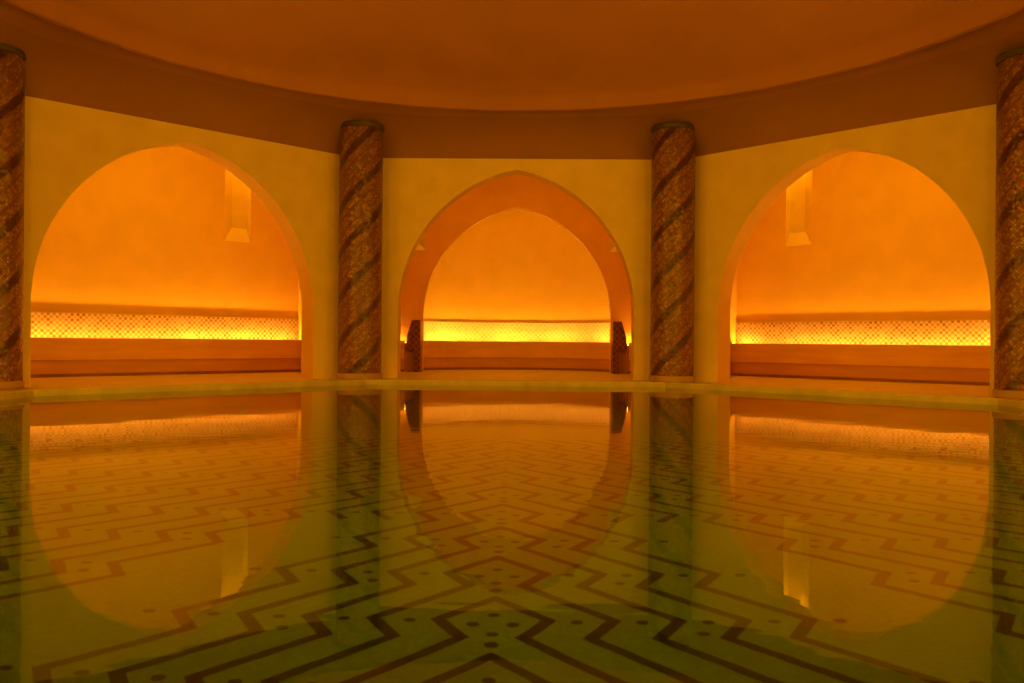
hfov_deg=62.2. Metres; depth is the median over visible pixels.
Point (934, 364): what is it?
stone bench
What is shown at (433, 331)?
mosaic band
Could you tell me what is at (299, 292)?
wall
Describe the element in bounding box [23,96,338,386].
wall
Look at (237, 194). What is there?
window
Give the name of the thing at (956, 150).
wall
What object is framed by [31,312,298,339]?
mosaic band
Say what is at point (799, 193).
window
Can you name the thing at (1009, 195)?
column
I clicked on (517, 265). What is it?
wall
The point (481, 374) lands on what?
floor
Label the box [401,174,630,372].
arch
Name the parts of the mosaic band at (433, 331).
edging strip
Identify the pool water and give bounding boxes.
[0,385,1023,682]
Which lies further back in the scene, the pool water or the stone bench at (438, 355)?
the stone bench at (438, 355)
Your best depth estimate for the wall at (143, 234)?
13.40 m
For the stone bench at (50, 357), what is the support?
on the floor
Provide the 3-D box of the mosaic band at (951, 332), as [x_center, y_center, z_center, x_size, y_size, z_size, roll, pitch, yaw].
[6.109,-0.087,12.817,0.049,0.450,6.119,0,0,-44]
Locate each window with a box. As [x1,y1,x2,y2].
[224,169,250,242]
[416,235,424,249]
[610,238,617,251]
[786,170,811,246]
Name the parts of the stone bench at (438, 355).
seat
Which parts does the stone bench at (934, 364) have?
seat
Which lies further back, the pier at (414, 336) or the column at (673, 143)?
the pier at (414, 336)
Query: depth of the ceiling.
10.41 m
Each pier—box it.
[406,320,422,371]
[611,322,626,373]
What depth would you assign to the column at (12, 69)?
9.07 m
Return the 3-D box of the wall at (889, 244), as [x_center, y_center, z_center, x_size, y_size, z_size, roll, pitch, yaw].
[6.200,-1.333,12.896,0.175,3.886,6.554,0,0,-44]
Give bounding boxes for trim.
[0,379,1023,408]
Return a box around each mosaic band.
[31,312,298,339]
[424,320,609,341]
[736,320,989,345]
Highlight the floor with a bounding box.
[0,369,1023,400]
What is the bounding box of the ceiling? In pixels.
[0,0,1023,159]
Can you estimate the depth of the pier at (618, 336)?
15.06 m
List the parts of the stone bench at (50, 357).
seat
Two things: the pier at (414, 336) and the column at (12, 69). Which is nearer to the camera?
the column at (12, 69)
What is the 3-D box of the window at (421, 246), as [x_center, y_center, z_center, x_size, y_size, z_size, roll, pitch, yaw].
[-1.808,-2.487,15.514,0.464,1.653,0.160,0,0,1]
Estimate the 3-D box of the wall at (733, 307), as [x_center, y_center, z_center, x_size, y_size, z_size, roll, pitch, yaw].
[5.242,-1.341,11.958,2.509,3.886,6.467,0,0,-44]
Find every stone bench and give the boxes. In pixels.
[30,337,300,377]
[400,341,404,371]
[423,341,609,371]
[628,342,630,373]
[731,343,989,385]
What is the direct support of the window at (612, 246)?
in the arch at (516, 191)
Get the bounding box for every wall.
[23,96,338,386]
[31,147,297,318]
[298,279,301,339]
[381,158,651,379]
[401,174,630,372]
[424,209,609,321]
[694,104,995,394]
[730,269,736,375]
[736,151,989,322]
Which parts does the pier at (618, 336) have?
post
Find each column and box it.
[0,43,25,389]
[336,120,383,379]
[649,122,694,381]
[992,47,1023,399]
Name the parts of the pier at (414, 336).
post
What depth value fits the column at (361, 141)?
12.05 m
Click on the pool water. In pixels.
(343, 533)

